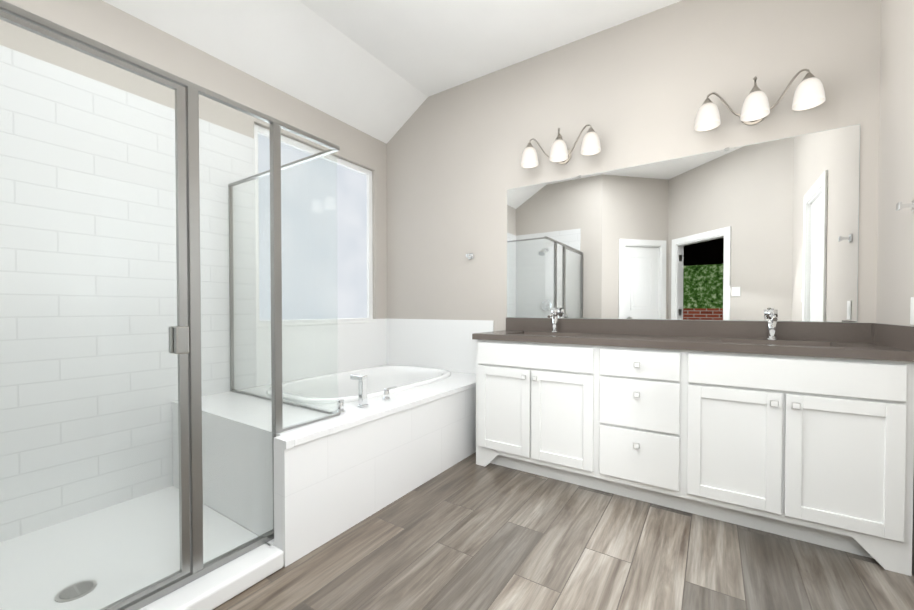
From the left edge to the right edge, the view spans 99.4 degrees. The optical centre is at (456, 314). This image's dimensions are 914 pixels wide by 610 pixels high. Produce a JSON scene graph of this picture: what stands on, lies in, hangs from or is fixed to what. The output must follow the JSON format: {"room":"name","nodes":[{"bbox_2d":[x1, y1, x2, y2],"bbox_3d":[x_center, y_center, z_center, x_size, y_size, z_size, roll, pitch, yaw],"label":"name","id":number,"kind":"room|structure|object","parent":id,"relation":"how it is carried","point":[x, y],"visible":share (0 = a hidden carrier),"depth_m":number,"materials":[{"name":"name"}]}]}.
{"room":"bathroom","nodes":[
{"label":"bathroom","id":0,"kind":"room"},
{"bbox_2d":[0,0,386,386],"bbox_3d":[-1.583,-0.540,2.634,0.100,3.200,3.250,1,1,33],"label":"wall","id":1,"kind":"structure","parent":0,"point":[105,23],"depth_m":2.45,"materials":[{"name":"paint"}]},
{"bbox_2d":[0,45,256,541],"bbox_3d":[-1.907,-0.081,2.051,0.010,2.300,1.708,1,1,33],"label":"shower wall tile","id":2,"kind":"structure","parent":1,"relation":"attached to","point":[160,276],"depth_m":2.04,"materials":[{"name":"white tile"}]},
{"bbox_2d":[254,124,372,321],"bbox_3d":[-1.165,-0.645,3.285,0.050,1.468,1.178,1,1,33],"label":"window","id":3,"kind":"structure","parent":1,"relation":"in","point":[352,278],"depth_m":3.29,"materials":[{"name":"white glass"}]},
{"bbox_2d":[257,321,375,327],"bbox_3d":[-1.124,0.079,3.269,0.047,0.021,1.178,1,1,33],"label":"window sill","id":4,"kind":"structure","parent":1,"relation":"attached to","point":[304,324],"depth_m":3.24,"materials":[{"name":"white"}]},
{"bbox_2d":[256,318,387,386],"bbox_3d":[-1.066,0.279,3.329,0.010,0.460,1.342,1,1,33],"label":"wall tile","id":5,"kind":"structure","parent":1,"relation":"attached to","point":[360,345],"depth_m":3.27,"materials":[{"name":"white tile"}]},
{"bbox_2d":[102,0,427,143],"bbox_3d":[-1.732,-1.857,1.843,0.541,0.402,4.700,1,1,33],"label":"ceiling","id":6,"kind":"structure","parent":0,"point":[297,49],"depth_m":2.72,"materials":[{"name":"paint"}]},
{"bbox_2d":[388,318,493,373],"bbox_3d":[-0.189,0.276,3.548,1.175,0.460,0.010,1,1,33],"label":"wall tile","id":7,"kind":"structure","parent":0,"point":[449,345],"depth_m":3.54,"materials":[{"name":"white tile"}]},
{"bbox_2d":[298,0,681,96],"bbox_3d":[-0.251,-2.003,0.863,3.010,0.080,4.700,1,1,33],"label":"ceiling","id":8,"kind":"structure","parent":0,"point":[428,48],"depth_m":2.70,"materials":[{"name":"paint"}]},
{"bbox_2d":[206,452,913,609],"bbox_3d":[-0.482,1.123,1.124,3.630,0.080,4.600,1,1,33],"label":"floor","id":9,"kind":"structure","parent":0,"point":[468,533],"depth_m":1.68,"materials":[{"name":"brown wood"}]},
{"bbox_2d":[0,486,283,609],"bbox_3d":[-1.538,1.040,1.519,1.209,0.075,1.176,1,1,33],"label":"shower pan","id":10,"kind":"object","parent":9,"relation":"on","point":[214,589],"visible":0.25,"depth_m":1.64,"materials":[{"name":"white ceramic"}]},
{"bbox_2d":[0,0,339,609],"bbox_3d":[-1.477,0.066,1.680,1.114,1.866,1.535,1,1,33],"label":"shower enclosure","id":11,"kind":"object","parent":10,"relation":"on","point":[185,333],"visible":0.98,"depth_m":1.45,"materials":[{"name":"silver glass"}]},
{"bbox_2d":[172,364,475,566],"bbox_3d":[-0.709,0.775,2.759,1.220,0.566,1.888,1,1,33],"label":"tub","id":12,"kind":"object","parent":9,"relation":"on","point":[350,467],"visible":0.73,"depth_m":2.05,"materials":[{"name":"tile"}]},
{"bbox_2d":[336,374,396,413],"bbox_3d":[-0.537,0.437,2.265,0.109,0.176,0.459,1,1,33],"label":"tub faucet","id":13,"kind":"object","parent":12,"relation":"on","point":[362,391],"visible":0.98,"depth_m":2.20,"materials":[{"name":"silver metal"}]},
{"bbox_2d":[472,336,913,575],"bbox_3d":[1.128,0.622,2.350,2.078,0.885,0.562,1,1,33],"label":"bathroom vanity","id":14,"kind":"object","parent":9,"relation":"on","point":[802,431],"depth_m":1.93,"materials":[{"name":"white wood"}]},
{"bbox_2d":[472,328,913,359],"bbox_3d":[1.133,0.159,2.352,2.100,0.040,0.543,1,1,33],"label":"countertop","id":15,"kind":"structure","parent":14,"relation":"on","point":[830,347],"depth_m":2.05,"materials":[{"name":"grey stone"}]},
{"bbox_2d":[548,308,559,331],"bbox_3d":[0.703,0.042,2.830,0.050,0.178,0.180,1,1,33],"label":"faucet","id":16,"kind":"object","parent":15,"relation":"on","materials":[{"name":"silver metal"}]},
{"bbox_2d":[764,308,779,339],"bbox_3d":[1.747,0.053,2.142,0.050,0.178,0.180,1,1,33],"label":"faucet","id":17,"kind":"object","parent":15,"relation":"on","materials":[{"name":"silver metal"}]},
{"bbox_2d":[387,0,880,373],"bbox_3d":[0.757,-0.545,2.976,3.630,3.200,0.100,1,1,33],"label":"wall","id":18,"kind":"structure","parent":0,"point":[635,91],"depth_m":2.70,"materials":[{"name":"paint"}]},
{"bbox_2d":[466,253,472,258],"bbox_3d":[0.105,-0.500,3.314,0.048,0.048,0.055,1,1,33],"label":"hook","id":19,"kind":"object","parent":18,"relation":"attached to","point":[469,256],"visible":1,"depth_m":3.32,"materials":[{"name":"silver metal"}]},
{"bbox_2d":[521,124,600,167],"bbox_3d":[0.745,-1.230,2.810,0.583,0.231,0.172,1,1,33],"label":"sconce","id":20,"kind":"object","parent":18,"relation":"attached to","point":[560,152],"visible":1,"depth_m":2.76,"materials":[{"name":"white glass"}]},
{"bbox_2d":[507,124,859,321],"bbox_3d":[1.253,-0.486,2.584,2.030,1.039,0.010,1,1,33],"label":"mirror","id":21,"kind":"object","parent":18,"relation":"attached to","point":[754,232],"visible":1,"depth_m":2.41,"materials":[{"name":"grey mirror"}]},
{"bbox_2d":[694,69,825,131],"bbox_3d":[1.684,-1.221,2.191,0.583,0.231,0.172,1,1,33],"label":"sconce","id":22,"kind":"object","parent":18,"relation":"attached to","point":[809,93],"visible":1,"depth_m":2.14,"materials":[{"name":"white glass"}]},
{"bbox_2d":[506,318,871,339],"bbox_3d":[1.277,0.086,2.569,2.100,0.100,0.020,1,1,33],"label":"backsplash","id":23,"kind":"structure","parent":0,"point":[731,330],"depth_m":2.38,"materials":[{"name":"grey stone"}]},
{"bbox_2d":[876,0,913,573],"bbox_3d":[1.512,-0.514,0.915,0.100,3.200,2.710,1,1,33],"label":"wall","id":24,"kind":"structure","parent":0,"point":[895,265],"depth_m":1.79,"materials":[{"name":"paint"}]},
{"bbox_2d":[872,324,913,351],"bbox_3d":[1.996,0.098,1.772,0.020,0.100,0.518,1,1,33],"label":"backsplash","id":25,"kind":"structure","parent":24,"relation":"attached to","point":[896,336],"depth_m":1.74,"materials":[{"name":"grey stone"}]},
{"bbox_2d":[896,200,913,211],"bbox_3d":[1.884,-0.455,1.623,0.055,0.048,0.048,1,1,33],"label":"hook","id":26,"kind":"object","parent":24,"relation":"attached to","point":[900,206],"visible":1,"depth_m":1.62,"materials":[{"name":"silver metal"}]},
{"bbox_2d":[910,297,913,324],"bbox_3d":[1.899,-0.014,1.608,0.007,0.115,0.072,1,1,33],"label":"outlet","id":27,"kind":"object","parent":24,"relation":"attached to","point":[912,312],"visible":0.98,"depth_m":1.62,"materials":[{"name":"white plastic"}]}
]}

